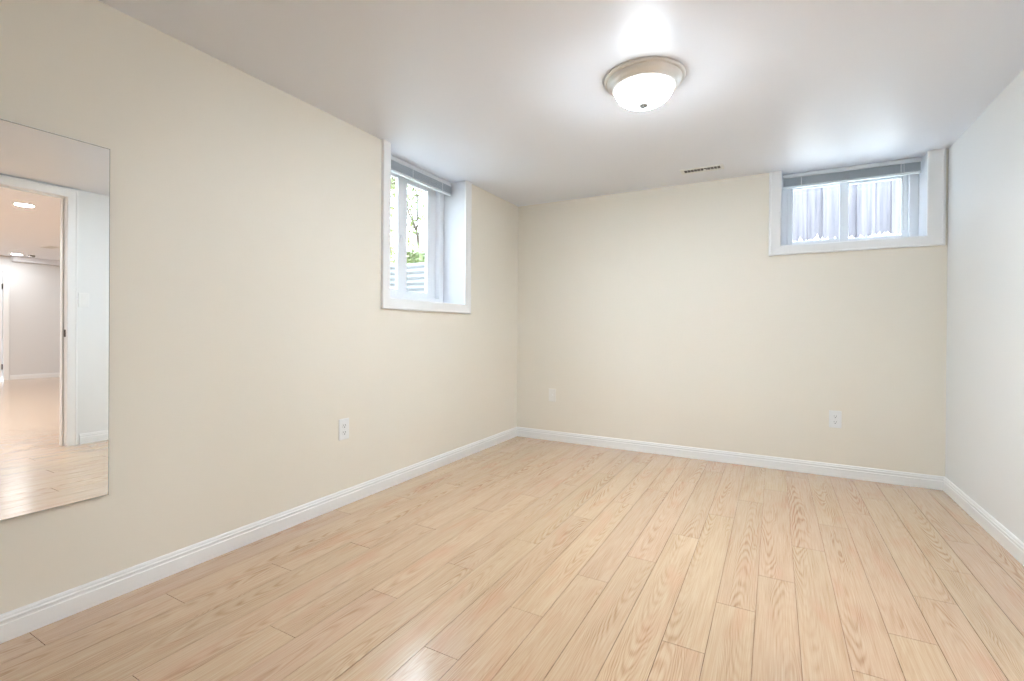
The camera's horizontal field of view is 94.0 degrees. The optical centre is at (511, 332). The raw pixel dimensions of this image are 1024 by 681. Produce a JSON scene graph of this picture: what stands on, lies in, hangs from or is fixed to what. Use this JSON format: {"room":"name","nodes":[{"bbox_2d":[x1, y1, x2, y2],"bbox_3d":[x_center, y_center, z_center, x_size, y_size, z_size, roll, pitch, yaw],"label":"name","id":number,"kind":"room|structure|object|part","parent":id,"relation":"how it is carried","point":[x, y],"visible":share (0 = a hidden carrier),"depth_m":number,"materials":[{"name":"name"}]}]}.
{"room":"empty basement room","nodes":[
{"label":"empty basement room","id":0,"kind":"room"},
{"bbox_2d":[0,0,517,614],"bbox_3d":[-1.057,-0.046,2.760,0.280,2.270,4.650,1,0,29],"label":"wall","id":1,"kind":"structure","parent":0,"point":[247,320],"depth_m":2.10,"materials":[{"name":"white paint"}]},
{"bbox_2d":[0,119,109,520],"bbox_3d":[-1.656,-0.038,1.369,0.013,1.246,0.817,1,0,29],"label":"wall mirror","id":2,"kind":"object","parent":1,"relation":"attached to","point":[55,189],"visible":1,"depth_m":1.59,"materials":[{"name":"clear mirror"}]},
{"bbox_2d":[0,427,516,643],"bbox_3d":[-0.974,0.927,2.623,0.013,0.086,4.250,1,0,29],"label":"baseboard","id":3,"kind":"structure","parent":1,"relation":"attached to","point":[20,621],"depth_m":1.99,"materials":[{"name":"white paint"}]},
{"bbox_2d":[339,418,348,440],"bbox_3d":[-0.942,0.542,2.679,0.009,0.118,0.072,1,0,29],"label":"wall outlet","id":4,"kind":"object","parent":1,"relation":"attached to","point":[343,423],"visible":1,"depth_m":2.67,"materials":[{"name":"white plastic"}]},
{"bbox_2d":[390,262,424,292],"bbox_3d":[-1.281,-0.316,3.740,1.061,0.663,1.622,1,0,29],"label":"window well","id":5,"kind":"object","parent":1,"relation":"attached to","point":[415,271],"visible":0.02,"depth_m":4.45,"materials":[{"name":"metal"}]},
{"bbox_2d":[381,139,471,313],"bbox_3d":[-0.682,-0.664,3.411,0.300,1.034,0.966,1,0,29],"label":"window","id":6,"kind":"structure","parent":1,"relation":"in","point":[447,218],"depth_m":3.71,"materials":[{"name":"white paint"}]},
{"bbox_3d":[-0.856,-0.700,3.282,0.024,0.873,0.331,1,0,29],"label":"sash","id":7,"kind":"part","parent":6,"relation":"part of","materials":[{"name":"white plastic"}]},
{"bbox_3d":[-0.776,-0.700,3.463,0.075,0.963,0.824,1,0,29],"label":"frame","id":8,"kind":"part","parent":6,"relation":"part of","materials":[{"name":"white plastic"}]},
{"bbox_3d":[-0.711,-0.700,3.607,0.024,0.873,0.398,1,0,29],"label":"sash","id":9,"kind":"part","parent":6,"relation":"part of","materials":[{"name":"white plastic"}]},
{"bbox_2d":[391,155,451,195],"bbox_3d":[-0.683,-1.127,3.412,0.028,0.101,0.812,1,0,29],"label":"window blind","id":10,"kind":"object","parent":6,"relation":"attached to","point":[399,167],"visible":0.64,"depth_m":3.43,"materials":[{"name":"white plastic"}]},
{"bbox_3d":[-0.684,-1.084,3.412,0.025,0.015,0.808,1,0,29],"label":"rail","id":11,"kind":"part","parent":10,"relation":"part of","materials":[{"name":"white plastic"}]},
{"bbox_2d":[0,436,1023,680],"bbox_3d":[3.269,1.070,-0.540,10.500,0.120,6.300,1,0,29],"label":"floor","id":12,"kind":"structure","parent":0,"point":[518,558],"depth_m":1.82,"materials":[{"name":"brown wood"}]},
{"bbox_2d":[98,0,1023,206],"bbox_3d":[0.347,-1.319,1.988,3.465,0.300,4.650,1,0,29],"label":"ceiling","id":13,"kind":"structure","parent":0,"point":[510,99],"depth_m":2.16,"materials":[{"name":"white paint"}]},
{"bbox_2d":[604,56,685,109],"bbox_3d":[0.607,-1.100,2.201,0.364,0.136,0.364,1,0,29],"label":"ceiling light","id":14,"kind":"object","parent":13,"relation":"attached to","point":[644,83],"visible":1,"depth_m":2.11,"materials":[{"name":"white glass"}]},
{"bbox_3d":[0.607,-1.088,2.201,0.262,0.080,0.262,1,0,29],"label":"lamp shade","id":15,"kind":"part","parent":14,"relation":"part of","materials":[{"name":"white glass"}]},
{"bbox_2d":[680,164,723,174],"bbox_3d":[1.357,-1.161,3.410,0.285,0.011,0.105,1,0,29],"label":"ceiling vent","id":16,"kind":"object","parent":13,"relation":"in","point":[719,166],"visible":1,"depth_m":3.40,"materials":[{"name":"white plastic"}]},
{"bbox_2d":[517,149,947,475],"bbox_3d":[1.461,-0.033,3.868,3.065,2.270,0.280,1,0,29],"label":"wall","id":17,"kind":"structure","parent":0,"point":[664,315],"depth_m":3.63,"materials":[{"name":"white paint"}]},
{"bbox_2d":[549,389,555,401],"bbox_3d":[0.361,0.564,4.304,0.070,0.114,0.016,1,0,29],"label":"cable plate","id":18,"kind":"object","parent":17,"relation":"attached to","point":[552,392],"visible":1,"depth_m":4.30,"materials":[{"name":"white plastic"}]},
{"bbox_2d":[517,427,944,489],"bbox_3d":[1.384,0.939,3.743,3.065,0.086,0.013,1,0,29],"label":"baseboard","id":19,"kind":"structure","parent":17,"relation":"attached to","point":[796,465],"depth_m":3.53,"materials":[{"name":"white paint"}]},
{"bbox_2d":[829,410,841,427],"bbox_3d":[2.223,0.596,3.284,0.072,0.118,0.009,1,0,29],"label":"wall outlet","id":20,"kind":"object","parent":17,"relation":"attached to","point":[835,417],"visible":1,"depth_m":3.28,"materials":[{"name":"white plastic"}]},
{"bbox_2d":[769,148,945,255],"bbox_3d":[2.364,-0.857,3.360,0.978,0.606,0.300,1,0,29],"label":"window","id":21,"kind":"structure","parent":17,"relation":"in","point":[924,192],"depth_m":3.25,"materials":[{"name":"white paint"}]},
{"bbox_3d":[2.251,-0.885,3.525,0.383,0.472,0.024,1,0,29],"label":"sash","id":22,"kind":"part","parent":21,"relation":"part of","materials":[{"name":"white plastic"}]},
{"bbox_3d":[2.412,-0.890,3.456,0.811,0.540,0.075,1,0,29],"label":"frame","id":23,"kind":"part","parent":21,"relation":"part of","materials":[{"name":"white plastic"}]},
{"bbox_2d":[783,157,921,229],"bbox_3d":[2.346,-0.921,3.336,0.792,0.470,0.038,1,0,29],"label":"window blind","id":24,"kind":"object","parent":21,"relation":"attached to","point":[910,166],"visible":1,"depth_m":3.31,"materials":[{"name":"white plastic"}]},
{"bbox_3d":[2.349,-1.062,3.340,0.788,0.015,0.025,1,0,29],"label":"rail","id":25,"kind":"part","parent":24,"relation":"part of","materials":[{"name":"white plastic"}]},
{"bbox_3d":[2.607,-0.909,3.177,0.011,0.450,0.011,0,0,6],"label":"pull cord","id":26,"kind":"part","parent":24,"relation":"part of","materials":[{"name":"white plastic"}]},
{"bbox_3d":[2.560,-0.883,3.389,0.388,0.472,0.024,1,0,29],"label":"sash","id":27,"kind":"part","parent":21,"relation":"part of","materials":[{"name":"white plastic"}]},
{"bbox_2d":[945,69,1023,542],"bbox_3d":[1.803,-0.081,1.186,0.120,2.150,4.650,1,0,29],"label":"wall","id":28,"kind":"structure","parent":0,"point":[984,446],"depth_m":2.41,"materials":[{"name":"white paint"}]},
{"bbox_2d":[943,477,1023,565],"bbox_3d":[2.199,0.951,2.059,0.013,0.086,2.177,1,0,29],"label":"baseboard","id":29,"kind":"structure","parent":28,"relation":"attached to","point":[1002,535],"depth_m":2.38,"materials":[{"name":"white paint"}]},
{"label":"outside","id":30,"kind":"structure","parent":0,"visible":0},
{"bbox_3d":[-6.202,-0.414,7.926,13.720,0.500,28.000,1,0,29],"label":"ground","id":31,"kind":"structure","parent":30,"visible":0},
{"bbox_2d":[390,178,416,263],"bbox_3d":[-3.349,-2.800,10.470,3.522,4.292,3.356,1,0,29],"label":"tree","id":32,"kind":"object","parent":31,"relation":"on","point":[392,208],"visible":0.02,"depth_m":10.51,"materials":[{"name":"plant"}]},
{"bbox_2d":[390,176,425,258],"bbox_3d":[-1.676,-2.070,7.738,2.378,2.882,3.428,0,0,3],"label":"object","id":33,"kind":"object","parent":31,"relation":"on","point":[417,195],"visible":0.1,"depth_m":7.66,"materials":[{"name":"grey plant"}]},
{"bbox_2d":[392,248,424,263],"bbox_3d":[-1.237,-0.867,6.270,0.667,0.500,0.676,1,0,29],"label":"bush","id":34,"kind":"object","parent":31,"relation":"on","point":[418,255],"visible":0.26,"depth_m":6.08,"materials":[{"name":"green plant"}]},
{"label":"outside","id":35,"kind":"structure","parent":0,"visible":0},
{"bbox_3d":[3.107,-0.336,8.099,4.265,0.630,8.720,1,0,29],"label":"ground","id":36,"kind":"structure","parent":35,"visible":0},
{"bbox_2d":[793,231,899,241],"bbox_3d":[2.292,-0.770,4.147,1.840,0.203,0.970,1,0,29],"label":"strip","id":37,"kind":"object","parent":36,"relation":"on","point":[879,233],"visible":0.02,"depth_m":3.69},
{"bbox_2d":[793,179,900,240],"bbox_3d":[2.390,-1.537,4.727,2.440,1.582,0.080,1,0,29],"label":"fence","id":38,"kind":"object","parent":36,"relation":"on","point":[874,207],"visible":0.02,"depth_m":4.33,"materials":[{"name":"grey wood"}]}
]}

